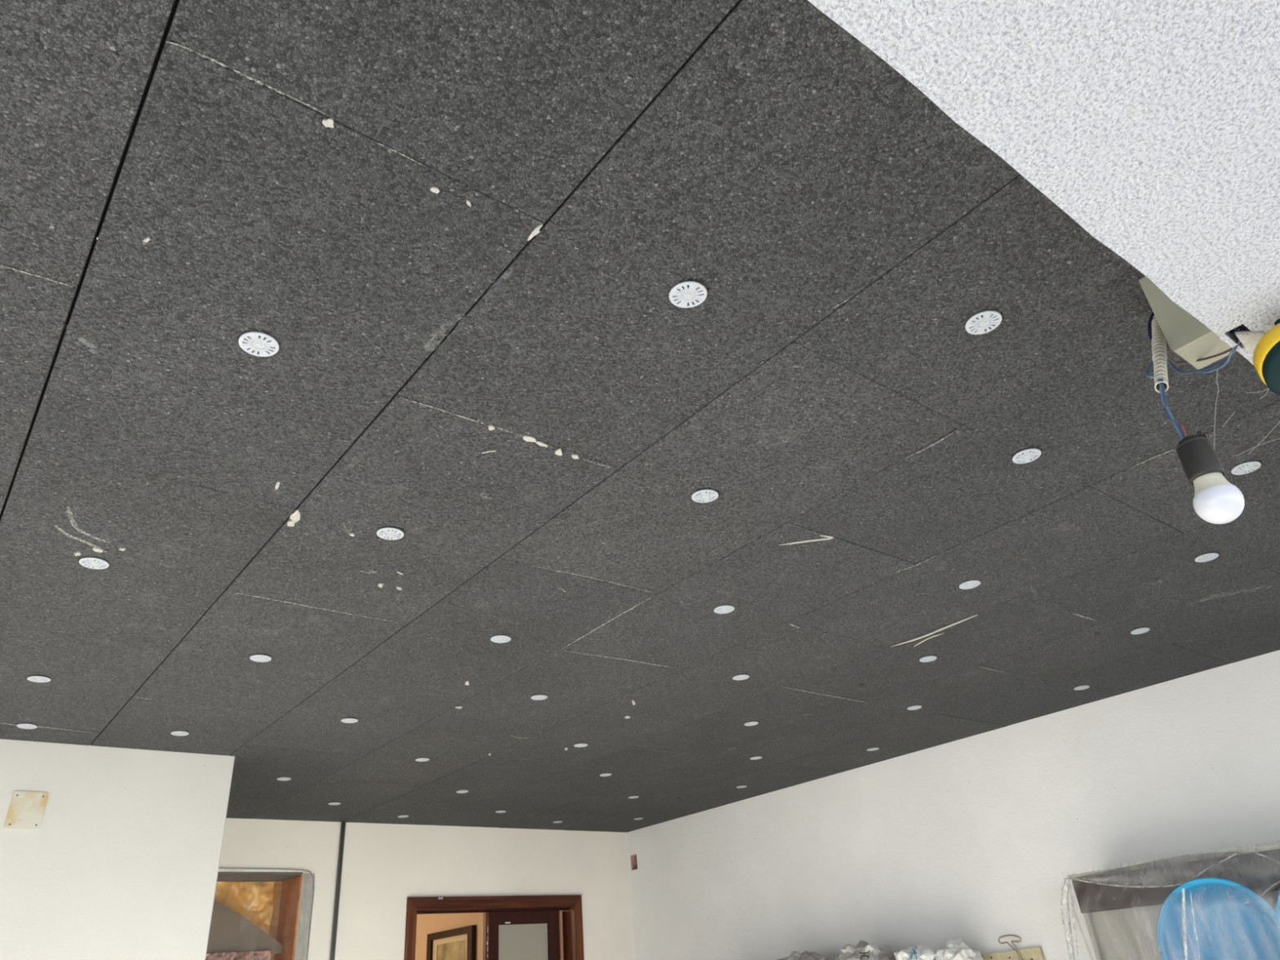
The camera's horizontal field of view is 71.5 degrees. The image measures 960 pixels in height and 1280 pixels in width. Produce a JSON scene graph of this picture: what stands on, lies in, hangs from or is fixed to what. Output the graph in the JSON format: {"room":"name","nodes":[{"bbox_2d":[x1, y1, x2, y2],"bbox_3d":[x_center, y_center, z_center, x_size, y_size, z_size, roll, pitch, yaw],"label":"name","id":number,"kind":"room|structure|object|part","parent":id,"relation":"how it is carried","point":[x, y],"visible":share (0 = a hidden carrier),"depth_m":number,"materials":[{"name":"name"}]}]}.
{"room":"room under renovation","nodes":[
{"label":"room under renovation","id":0,"kind":"room"},
{"bbox_2d":[0,738,235,959],"bbox_3d":[-3.605,1.935,2.414,4.035,2.900,1.486,18,-37,-34],"label":"wall","id":1,"kind":"structure","parent":0,"point":[122,862],"depth_m":3.23,"materials":[{"name":"white paint"}]},
{"bbox_2d":[4,791,48,829],"bbox_3d":[-2.159,1.163,3.131,0.107,0.125,0.005,18,-37,-34],"label":"cover plate","id":2,"kind":"object","parent":1,"relation":"attached to","point":[26,810],"visible":1,"depth_m":3.13,"materials":[{"name":"beige plastic"}]},
{"bbox_2d":[217,817,635,959],"bbox_3d":[-1.161,3.136,4.900,3.220,2.900,0.160,18,-37,-34],"label":"wall","id":3,"kind":"structure","parent":0,"point":[384,865],"depth_m":5.21,"materials":[{"name":"white paint"}]},
{"bbox_2d":[206,898,283,953],"bbox_3d":[-2.113,2.309,4.686,0.584,0.355,0.012,18,-37,-34],"label":"board","id":4,"kind":"object","parent":3,"relation":"attached to","point":[229,931],"visible":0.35,"depth_m":4.65,"materials":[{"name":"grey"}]},
{"bbox_2d":[217,871,302,959],"bbox_3d":[-2.121,2.499,4.532,0.602,0.888,0.298,18,-37,-34],"label":"window frame","id":5,"kind":"structure","parent":3,"relation":"attached to","point":[287,885],"depth_m":4.80,"materials":[{"name":"orange wood"}]},
{"bbox_2d":[205,951,271,959],"bbox_3d":[-2.112,2.630,4.407,0.512,0.509,0.081,18,-37,-34],"label":"bundle","id":6,"kind":"object","parent":5,"relation":"in","point":[260,955],"visible":0.69,"depth_m":4.58,"materials":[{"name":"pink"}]},
{"bbox_2d":[214,881,274,935],"bbox_3d":[-2.208,2.540,4.594,0.528,0.852,0.056,16,-36,-32],"label":"sheet","id":7,"kind":"object","parent":5,"relation":"in","point":[253,900],"visible":0.24,"depth_m":4.83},
{"bbox_3d":[-2.209,2.560,4.626,0.602,0.888,0.012,18,-37,-34],"label":"panel","id":8,"kind":"part","parent":5,"relation":"part of","materials":[{"name":"clear glass"}]},
{"bbox_2d":[218,867,315,959],"bbox_3d":[-2.004,2.447,4.428,0.703,0.957,0.018,18,-37,-34],"label":"plastic film","id":9,"kind":"object","parent":3,"relation":"attached to","point":[305,877],"visible":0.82,"depth_m":4.72,"materials":[{"name":"grey"}]},
{"bbox_2d":[329,822,346,959],"bbox_3d":[-1.584,3.068,4.410,0.025,2.596,0.025,18,-37,-34],"label":"pipe","id":10,"kind":"object","parent":3,"relation":"attached to","point":[332,953],"visible":1,"depth_m":4.86,"materials":[{"name":"grey metal"}]},
{"bbox_2d":[404,894,584,959],"bbox_3d":[-0.816,3.527,4.935,1.204,2.205,0.159,18,-37,-34],"label":"door","id":11,"kind":"structure","parent":3,"relation":"in","point":[516,927],"depth_m":5.48,"materials":[{"name":"brown wood"}]},
{"bbox_3d":[-1.224,3.353,4.566,0.058,2.204,0.018,18,-37,-34],"label":"casing","id":12,"kind":"part","parent":11,"relation":"part of","materials":[{"name":"brown wood"}]},
{"bbox_3d":[-0.855,2.571,5.417,1.204,0.068,0.018,18,-37,-34],"label":"casing","id":13,"kind":"part","parent":11,"relation":"part of","materials":[{"name":"brown wood"}]},
{"bbox_3d":[-0.694,3.149,5.301,0.360,0.900,0.004,18,-37,-34],"label":"pane","id":14,"kind":"part","parent":11,"relation":"part of","materials":[{"name":"beige glass"}]},
{"bbox_3d":[-0.323,3.642,5.213,0.058,2.204,0.018,18,-37,-34],"label":"casing","id":15,"kind":"part","parent":11,"relation":"part of","materials":[{"name":"brown wood"}]},
{"bbox_2d":[414,912,483,959],"bbox_3d":[-1.415,4.365,7.018,0.100,2.900,4.014,18,-37,-34],"label":"wall","id":16,"kind":"structure","parent":0,"point":[426,924],"depth_m":7.55,"materials":[{"name":"beige paint"}]},
{"bbox_2d":[426,924,475,959],"bbox_3d":[-1.535,4.149,7.156,0.039,0.950,0.786,18,-37,-34],"label":"framed picture","id":17,"kind":"object","parent":16,"relation":"attached to","point":[456,944],"visible":1,"depth_m":7.30,"materials":[{"name":"black wood"}]},
{"bbox_2d":[436,939,466,959],"bbox_3d":[-1.529,4.151,7.160,0.003,0.800,0.636,18,-37,-34],"label":"print","id":18,"kind":"object","parent":17,"relation":"attached to","point":[446,949],"depth_m":7.32,"materials":[{"name":"paper"}]},
{"bbox_2d":[0,0,1279,832],"bbox_3d":[-1.287,0.407,2.721,7.255,0.303,5.241,18,-37,-34],"label":"ceiling","id":19,"kind":"structure","parent":0,"point":[463,232],"depth_m":1.69,"materials":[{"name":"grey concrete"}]},
{"bbox_2d":[16,723,37,728],"bbox_3d":[-2.108,0.847,3.058,0.060,0.004,0.060,5,-31,-16],"label":"disc","id":20,"kind":"object","parent":19,"relation":"attached to","point":[24,726],"visible":1,"depth_m":3.05,"materials":[{"name":"grey plastic"}]},
{"bbox_2d":[26,675,50,682],"bbox_3d":[-1.802,0.598,2.667,0.060,0.004,0.060,-19,-32,23],"label":"disc","id":21,"kind":"object","parent":19,"relation":"attached to","point":[33,678],"visible":1,"depth_m":2.66,"materials":[{"name":"grey plastic"}]},
{"bbox_2d":[79,557,109,568],"bbox_3d":[-1.252,0.192,2.039,0.060,0.004,0.060,-24,-35,30],"label":"disc","id":22,"kind":"object","parent":19,"relation":"attached to","point":[98,563],"visible":1,"depth_m":2.04,"materials":[{"name":"grey plastic"}]},
{"bbox_2d":[170,731,188,736],"bbox_3d":[-1.693,0.933,3.272,0.060,0.004,0.060,13,-34,-27],"label":"disc","id":23,"kind":"object","parent":19,"relation":"attached to","point":[175,733],"visible":1,"depth_m":3.27,"materials":[{"name":"grey plastic"}]},
{"bbox_2d":[238,331,279,356],"bbox_3d":[-0.609,-0.216,1.422,0.060,0.004,0.060,20,-40,-37],"label":"disc","id":24,"kind":"object","parent":19,"relation":"attached to","point":[268,346],"visible":1,"depth_m":1.42,"materials":[{"name":"grey plastic"}]},
{"bbox_2d":[249,654,271,662],"bbox_3d":[-1.133,0.534,2.658,0.060,0.004,0.060,5,-31,-17],"label":"disc","id":25,"kind":"object","parent":19,"relation":"attached to","point":[258,658],"visible":1,"depth_m":2.65,"materials":[{"name":"grey plastic"}]},
{"bbox_2d":[276,777,290,780],"bbox_3d":[-1.610,1.352,4.021,0.060,0.004,0.060,2,-32,-13],"label":"disc","id":26,"kind":"object","parent":19,"relation":"attached to","point":[279,778],"visible":1,"depth_m":4.01,"materials":[{"name":"grey plastic"}]},
{"bbox_2d":[328,802,340,804],"bbox_3d":[-1.574,1.667,4.580,0.060,0.004,0.060,1,-31,-12],"label":"disc","id":27,"kind":"object","parent":19,"relation":"attached to","point":[330,803],"visible":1,"depth_m":4.58,"materials":[{"name":"grey plastic"}]},
{"bbox_2d":[341,718,358,723],"bbox_3d":[-1.077,0.893,3.297,0.060,0.004,0.060,21,-38,-38],"label":"disc","id":28,"kind":"object","parent":19,"relation":"attached to","point":[344,720],"visible":1,"depth_m":3.29,"materials":[{"name":"grey plastic"}]},
{"bbox_2d":[376,527,404,539],"bbox_3d":[-0.568,0.123,2.024,0.060,0.004,0.060,9,-33,-21],"label":"disc","id":29,"kind":"object","parent":19,"relation":"attached to","point":[384,533],"visible":1,"depth_m":2.02,"materials":[{"name":"grey plastic"}]},
{"bbox_2d":[397,815,408,817],"bbox_3d":[-1.340,1.904,5.031,0.060,0.003,0.060,3,-31,-15],"label":"disc","id":30,"kind":"object","parent":19,"relation":"attached to","point":[399,816],"visible":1,"depth_m":5.03,"materials":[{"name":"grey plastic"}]},
{"bbox_2d":[415,758,429,761],"bbox_3d":[-0.956,1.229,3.907,0.060,0.003,0.060,-28,-37,35],"label":"disc","id":31,"kind":"object","parent":19,"relation":"attached to","point":[417,759],"visible":1,"depth_m":3.90,"materials":[{"name":"grey plastic"}]},
{"bbox_2d":[456,790,468,793],"bbox_3d":[-0.911,1.600,4.564,0.060,0.003,0.060,4,-31,-16],"label":"disc","id":32,"kind":"object","parent":19,"relation":"attached to","point":[459,791],"visible":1,"depth_m":4.56,"materials":[{"name":"grey plastic"}]},
{"bbox_2d":[490,635,511,643],"bbox_3d":[-0.418,0.479,2.672,0.060,0.004,0.060,8,-32,-20],"label":"disc","id":33,"kind":"object","parent":19,"relation":"attached to","point":[500,638],"visible":1,"depth_m":2.67,"materials":[{"name":"grey plastic"}]},
{"bbox_2d":[495,810,506,813],"bbox_3d":[-0.803,1.914,5.133,0.060,0.003,0.060,-23,-35,29],"label":"disc","id":34,"kind":"object","parent":19,"relation":"attached to","point":[496,811],"visible":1,"depth_m":5.13,"materials":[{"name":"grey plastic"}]},
{"bbox_2d":[530,694,547,700],"bbox_3d":[-0.365,0.789,3.225,0.060,0.004,0.060,-15,-30,19],"label":"disc","id":35,"kind":"object","parent":19,"relation":"attached to","point":[538,697],"visible":1,"depth_m":3.22,"materials":[{"name":"grey plastic"}]},
{"bbox_2d":[573,743,587,746],"bbox_3d":[-0.260,1.164,3.900,0.060,0.003,0.060,-26,-36,35],"label":"disc","id":36,"kind":"object","parent":19,"relation":"attached to","point":[576,744],"visible":1,"depth_m":3.89,"materials":[{"name":"grey plastic"}]},
{"bbox_2d":[600,773,611,776],"bbox_3d":[-0.173,1.484,4.476,0.060,0.003,0.060,21,-39,-38],"label":"disc","id":37,"kind":"object","parent":19,"relation":"attached to","point":[606,774],"visible":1,"depth_m":4.47,"materials":[{"name":"grey plastic"}]},
{"bbox_2d":[628,795,639,798],"bbox_3d":[-0.036,1.805,5.060,0.060,0.003,0.060,1,-30,-11],"label":"disc","id":38,"kind":"object","parent":19,"relation":"attached to","point":[632,797],"visible":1,"depth_m":5.05,"materials":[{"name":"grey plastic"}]},
{"bbox_2d":[669,280,706,307],"bbox_3d":[0.076,-0.291,1.398,0.060,0.004,0.060,-19,-33,23],"label":"disc","id":39,"kind":"object","parent":19,"relation":"attached to","point":[681,297],"visible":1,"depth_m":1.40,"materials":[{"name":"grey plastic"}]},
{"bbox_2d":[691,488,718,502],"bbox_3d":[0.145,0.037,1.983,0.060,0.004,0.060,9,-31,-23],"label":"disc","id":40,"kind":"object","parent":19,"relation":"attached to","point":[699,496],"visible":1,"depth_m":1.98,"materials":[{"name":"grey plastic"}]},
{"bbox_2d":[713,604,734,613],"bbox_3d":[0.246,0.380,2.600,0.060,0.004,0.060,11,-34,-26],"label":"disc","id":41,"kind":"object","parent":19,"relation":"attached to","point":[722,609],"visible":1,"depth_m":2.60,"materials":[{"name":"grey plastic"}]},
{"bbox_2d":[732,674,749,679],"bbox_3d":[0.363,0.711,3.201,0.060,0.004,0.060,-22,-33,28],"label":"disc","id":42,"kind":"object","parent":19,"relation":"attached to","point":[742,677],"visible":1,"depth_m":3.19,"materials":[{"name":"grey plastic"}]},
{"bbox_2d":[736,785,746,788],"bbox_3d":[0.576,1.738,5.037,0.060,0.003,0.060,12,-34,-27],"label":"disc","id":43,"kind":"object","parent":19,"relation":"attached to","point":[741,786],"visible":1,"depth_m":5.03,"materials":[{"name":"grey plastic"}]},
{"bbox_2d":[744,721,758,725],"bbox_3d":[0.475,1.042,3.799,0.060,0.004,0.060,1,-31,-12],"label":"disc","id":44,"kind":"object","parent":19,"relation":"attached to","point":[750,723],"visible":1,"depth_m":3.79,"materials":[{"name":"grey plastic"}]},
{"bbox_2d":[750,756,762,759],"bbox_3d":[0.575,1.377,4.403,0.060,0.004,0.060,-29,-36,36],"label":"disc","id":45,"kind":"object","parent":19,"relation":"attached to","point":[753,757],"visible":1,"depth_m":4.40,"materials":[{"name":"grey plastic"}]},
{"bbox_2d":[866,747,879,751],"bbox_3d":[1.161,1.343,4.434,0.060,0.003,0.060,-18,-32,21],"label":"disc","id":46,"kind":"object","parent":19,"relation":"attached to","point":[871,748],"visible":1,"depth_m":4.43,"materials":[{"name":"grey plastic"}]},
{"bbox_2d":[907,705,921,710],"bbox_3d":[1.165,0.967,3.775,0.060,0.003,0.060,15,-36,-31],"label":"disc","id":47,"kind":"object","parent":19,"relation":"attached to","point":[915,707],"visible":1,"depth_m":3.77,"materials":[{"name":"grey plastic"}]},
{"bbox_2d":[919,655,937,662],"bbox_3d":[1.031,0.641,3.181,0.060,0.004,0.060,22,-40,-37],"label":"disc","id":48,"kind":"object","parent":19,"relation":"attached to","point":[927,659],"visible":1,"depth_m":3.18,"materials":[{"name":"grey plastic"}]},
{"bbox_2d":[959,580,980,589],"bbox_3d":[0.956,0.304,2.579,0.060,0.004,0.060,5,-32,-19],"label":"disc","id":49,"kind":"object","parent":19,"relation":"attached to","point":[971,584],"visible":1,"depth_m":2.57,"materials":[{"name":"grey plastic"}]},
{"bbox_2d":[964,310,1002,334],"bbox_3d":[0.586,-0.268,1.517,0.060,0.004,0.060,18,-38,-34],"label":"disc","id":50,"kind":"object","parent":19,"relation":"attached to","point":[990,318],"visible":1,"depth_m":1.51,"materials":[{"name":"grey plastic"}]},
{"bbox_2d":[1012,448,1041,463],"bbox_3d":[0.842,-0.051,1.936,0.060,0.004,0.060,4,-32,-16],"label":"disc","id":51,"kind":"object","parent":19,"relation":"attached to","point":[1033,454],"visible":1,"depth_m":1.93,"materials":[{"name":"grey plastic"}]},
{"bbox_2d":[1074,685,1089,690],"bbox_3d":[1.837,0.864,3.699,0.060,0.004,0.060,5,-30,-16],"label":"disc","id":52,"kind":"object","parent":19,"relation":"attached to","point":[1081,687],"visible":1,"depth_m":3.69,"materials":[{"name":"grey plastic"}]},
{"bbox_2d":[1130,627,1149,634],"bbox_3d":[1.736,0.525,3.086,0.060,0.004,0.060,16,-36,-31],"label":"disc","id":53,"kind":"object","parent":19,"relation":"attached to","point":[1141,630],"visible":1,"depth_m":3.08,"materials":[{"name":"grey plastic"}]},
{"bbox_2d":[1151,315,1168,392],"bbox_3d":[0.819,-0.211,1.403,0.278,0.288,0.020,22,-39,-39],"label":"conduit","id":54,"kind":"object","parent":19,"relation":"hanging from","point":[1159,355],"visible":0.86,"depth_m":1.35,"materials":[{"name":"beige plastic"}]},
{"bbox_2d":[1146,356,1154,378],"bbox_3d":[0.837,-0.187,1.445,0.093,0.090,0.015,18,-37,-34],"label":"wire","id":55,"kind":"object","parent":54,"relation":"attached to","point":[1148,375],"visible":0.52,"depth_m":1.42,"materials":[{"name":"blue"}]},
{"bbox_2d":[1147,311,1154,342],"bbox_3d":[0.877,-0.258,1.514,0.046,0.089,0.008,5,-31,-16],"label":"wire","id":56,"kind":"object","parent":54,"relation":"attached to","point":[1149,331],"visible":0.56,"depth_m":1.51,"materials":[{"name":"blue"}]},
{"bbox_2d":[1156,378,1244,524],"bbox_3d":[0.745,-0.046,1.198,0.056,0.229,0.056,18,-37,-34],"label":"pendant bulb","id":57,"kind":"object","parent":54,"relation":"hanging from","point":[1215,500],"visible":1,"depth_m":1.16,"materials":[{"name":"white glass"}]},
{"bbox_3d":[0.735,-0.095,1.233,0.004,0.108,0.009,18,-37,-34],"label":"cord","id":58,"kind":"part","parent":57,"relation":"part of","materials":[{"name":"blue plastic"}]},
{"bbox_3d":[0.736,-0.094,1.231,0.004,0.108,0.014,18,-37,-34],"label":"cord","id":59,"kind":"part","parent":57,"relation":"part of","materials":[{"name":"blue plastic"}]},
{"bbox_3d":[0.741,-0.065,1.211,0.002,0.022,0.004,18,-37,-34],"label":"cord","id":60,"kind":"part","parent":57,"relation":"part of","materials":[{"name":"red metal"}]},
{"bbox_2d":[1175,434,1226,486],"bbox_3d":[0.746,-0.029,1.188,0.042,0.064,0.042,18,-37,-34],"label":"socket","id":61,"kind":"object","parent":57,"relation":"attached to","point":[1199,460],"depth_m":1.17,"materials":[{"name":"black plastic"}]},
{"bbox_3d":[0.749,0.006,1.168,0.050,0.029,0.050,18,-37,-34],"label":"bulb","id":62,"kind":"part","parent":57,"relation":"part of","materials":[{"name":"beige"}]},
{"bbox_3d":[0.752,0.036,1.152,0.056,0.041,0.056,18,-37,-34],"label":"globe","id":63,"kind":"part","parent":57,"relation":"part of","materials":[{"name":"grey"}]},
{"bbox_2d":[1195,552,1218,562],"bbox_3d":[1.616,0.222,2.536,0.060,0.004,0.060,-19,-32,23],"label":"disc","id":64,"kind":"object","parent":19,"relation":"attached to","point":[1207,557],"visible":1,"depth_m":2.53,"materials":[{"name":"grey plastic"}]},
{"bbox_2d":[1209,369,1279,456],"bbox_3d":[1.240,-0.141,1.819,0.132,0.005,0.437,-20,-33,25],"label":"cobweb","id":65,"kind":"object","parent":19,"relation":"attached to","point":[1217,370],"visible":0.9,"depth_m":1.86,"materials":[{"name":"grey"}]},
{"bbox_2d":[1231,461,1261,475],"bbox_3d":[1.409,-0.027,2.067,0.060,0.005,0.060,9,-32,-23],"label":"disc","id":66,"kind":"object","parent":19,"relation":"attached to","point":[1251,466],"visible":1,"depth_m":2.06,"materials":[{"name":"grey plastic"}]},
{"bbox_2d":[626,649,1279,959],"bbox_3d":[1.695,2.345,3.952,0.200,2.900,5.281,18,-37,-34],"label":"wall","id":67,"kind":"structure","parent":0,"point":[976,839],"depth_m":4.20,"materials":[{"name":"white paint"}]},
{"bbox_2d":[630,853,637,870],"bbox_3d":[-0.021,2.617,6.089,0.049,0.096,0.070,18,-37,-34],"label":"box","id":68,"kind":"object","parent":67,"relation":"attached to","point":[633,857],"visible":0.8,"depth_m":6.11,"materials":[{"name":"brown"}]},
{"bbox_2d":[980,946,1045,959],"bbox_3d":[1.609,2.154,3.961,0.020,0.100,0.426,18,-37,-34],"label":"board","id":69,"kind":"object","parent":67,"relation":"attached to","point":[1033,953],"visible":0.96,"depth_m":3.90,"materials":[{"name":"beige wood"}]},
{"bbox_2d":[998,934,1021,959],"bbox_3d":[1.648,2.078,3.904,0.021,0.150,0.141,18,-37,-34],"label":"clip","id":70,"kind":"object","parent":69,"relation":"attached to","point":[1000,937],"visible":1,"depth_m":3.92,"materials":[{"name":"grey metal"}]},
{"bbox_2d":[1067,844,1279,959],"bbox_3d":[2.253,1.786,3.005,0.274,0.988,1.251,18,-37,-34],"label":"upper cabinet","id":71,"kind":"object","parent":67,"relation":"attached to","point":[1122,921],"visible":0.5,"depth_m":3.40,"materials":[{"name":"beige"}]},
{"bbox_3d":[1.887,2.053,3.421,0.244,0.952,0.016,18,-37,-34],"label":"panel","id":72,"kind":"part","parent":71,"relation":"part of","materials":[{"name":"grey"}]},
{"bbox_3d":[2.216,1.364,3.245,0.274,0.015,1.251,18,-37,-34],"label":"panel","id":73,"kind":"part","parent":71,"relation":"part of","materials":[{"name":"beige plastic"}]},
{"bbox_3d":[2.196,1.760,2.954,0.015,0.952,1.231,18,-37,-34],"label":"panel","id":74,"kind":"part","parent":71,"relation":"part of","materials":[{"name":"grey"}]},
{"bbox_2d":[808,0,1279,364],"bbox_3d":[0.600,0.196,0.011,7.455,2.900,1.047,18,-37,-34],"label":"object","id":75,"kind":"structure","parent":0,"point":[1153,125],"depth_m":0.91,"materials":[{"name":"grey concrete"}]},
{"bbox_2d":[1138,275,1236,368],"bbox_3d":[0.879,-0.268,1.419,0.089,0.150,0.076,18,-37,-34],"label":"box","id":76,"kind":"object","parent":75,"relation":"attached to","point":[1185,335],"visible":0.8,"depth_m":1.39,"materials":[{"name":"beige plastic"}]},
{"bbox_2d":[1166,328,1243,373],"bbox_3d":[0.863,-0.201,1.351,0.030,0.078,0.141,2,-30,-12],"label":"wire","id":77,"kind":"object","parent":75,"relation":"hanging from","point":[1168,361],"visible":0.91,"depth_m":1.37,"materials":[{"name":"blue"}]},
{"bbox_2d":[1166,327,1245,364],"bbox_3d":[0.861,-0.201,1.363,0.050,0.079,0.165,-3,-30,-4],"label":"wire","id":78,"kind":"object","parent":75,"relation":"hanging from","point":[1243,328],"visible":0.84,"depth_m":1.38,"materials":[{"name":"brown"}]},
{"bbox_2d":[1199,327,1243,373],"bbox_3d":[0.868,-0.184,1.331,0.015,0.035,0.118,-4,-30,-2],"label":"wire","id":79,"kind":"object","parent":75,"relation":"hanging from","point":[1233,348],"visible":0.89,"depth_m":1.33,"materials":[{"name":"blue"}]},
{"bbox_2d":[1229,325,1241,334],"bbox_3d":[0.859,-0.218,1.286,0.008,0.020,0.028,-12,-30,12],"label":"wire","id":80,"kind":"object","parent":75,"relation":"attached to","point":[1239,327],"visible":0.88,"depth_m":1.28,"materials":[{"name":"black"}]},
{"bbox_2d":[1253,318,1279,395],"bbox_3d":[0.900,-0.178,1.212,0.116,0.114,0.113,18,-37,-34],"label":"round fitting","id":81,"kind":"object","parent":75,"relation":"attached to","point":[1266,355],"visible":1,"depth_m":1.21,"materials":[{"name":"yellow plastic"}]},
{"bbox_3d":[0.902,-0.202,1.235,0.020,0.050,0.020,18,-37,-34],"label":"mounting stem","id":82,"kind":"part","parent":81,"relation":"part of","materials":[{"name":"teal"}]},
{"bbox_3d":[-2.240,3.674,2.588,7.255,0.150,9.460,18,-37,-34],"label":"floor","id":83,"kind":"structure","parent":0,"visible":0},
{"bbox_3d":[0.968,3.209,3.999,0.451,1.560,1.630,18,-37,-34],"label":"cabinet","id":84,"kind":"object","parent":83,"relation":"on","visible":0},
{"bbox_2d":[777,951,826,959],"bbox_3d":[0.847,2.502,4.522,0.277,0.198,0.420,18,-37,-34],"label":"plastic bag","id":85,"kind":"object","parent":84,"relation":"on","point":[794,955],"visible":1,"depth_m":4.50,"materials":[{"name":"white plastic"}]},
{"bbox_2d":[835,939,894,959],"bbox_3d":[1.066,2.302,4.221,0.288,0.213,0.372,18,-37,-34],"label":"plastic bag","id":86,"kind":"object","parent":84,"relation":"on","point":[863,950],"visible":1,"depth_m":4.17,"materials":[{"name":"white plastic"}]},
{"bbox_2d":[858,950,869,959],"bbox_3d":[1.042,2.215,4.145,0.043,0.040,0.070,23,-40,-39],"label":"print","id":87,"kind":"object","parent":86,"relation":"attached to","point":[863,954],"depth_m":4.15,"materials":[{"name":"black"}]},
{"bbox_2d":[893,944,935,959],"bbox_3d":[1.250,2.161,3.957,0.254,0.169,0.227,3,-31,-14],"label":"plastic bag","id":88,"kind":"object","parent":84,"relation":"on","point":[920,952],"visible":0.94,"depth_m":3.92,"materials":[{"name":"white plastic"}]},
{"bbox_2d":[931,937,982,959],"bbox_3d":[1.396,2.128,3.932,0.280,0.178,0.213,18,-37,-34],"label":"plastic bag","id":89,"kind":"object","parent":84,"relation":"on","point":[956,949],"visible":0.96,"depth_m":3.89,"materials":[{"name":"white plastic"}]},
{"bbox_3d":[2.119,2.259,2.307,0.475,1.360,1.600,18,-37,-34],"label":"side table","id":90,"kind":"object","parent":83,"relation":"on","visible":0},
{"bbox_2d":[1060,848,1279,959],"bbox_3d":[2.022,1.543,2.995,0.228,0.564,1.356,18,-37,-34],"label":"plastic film","id":91,"kind":"object","parent":90,"relation":"on","point":[1261,875],"visible":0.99,"depth_m":3.22,"materials":[{"name":"grey"}]},
{"bbox_2d":[1156,877,1279,959],"bbox_3d":[1.988,1.569,2.997,0.169,0.420,0.422,18,-37,-34],"label":"plastic basin","id":92,"kind":"object","parent":91,"relation":"in","point":[1227,927],"visible":0.96,"depth_m":3.09,"materials":[{"name":"blue plastic"}]},
{"bbox_2d":[1275,890,1279,933],"bbox_3d":[2.228,1.385,2.745,0.169,0.420,0.422,18,-37,-34],"label":"plastic basin","id":93,"kind":"object","parent":91,"relation":"in","point":[1277,905],"visible":1,"depth_m":2.87,"materials":[{"name":"blue plastic"}]}
]}

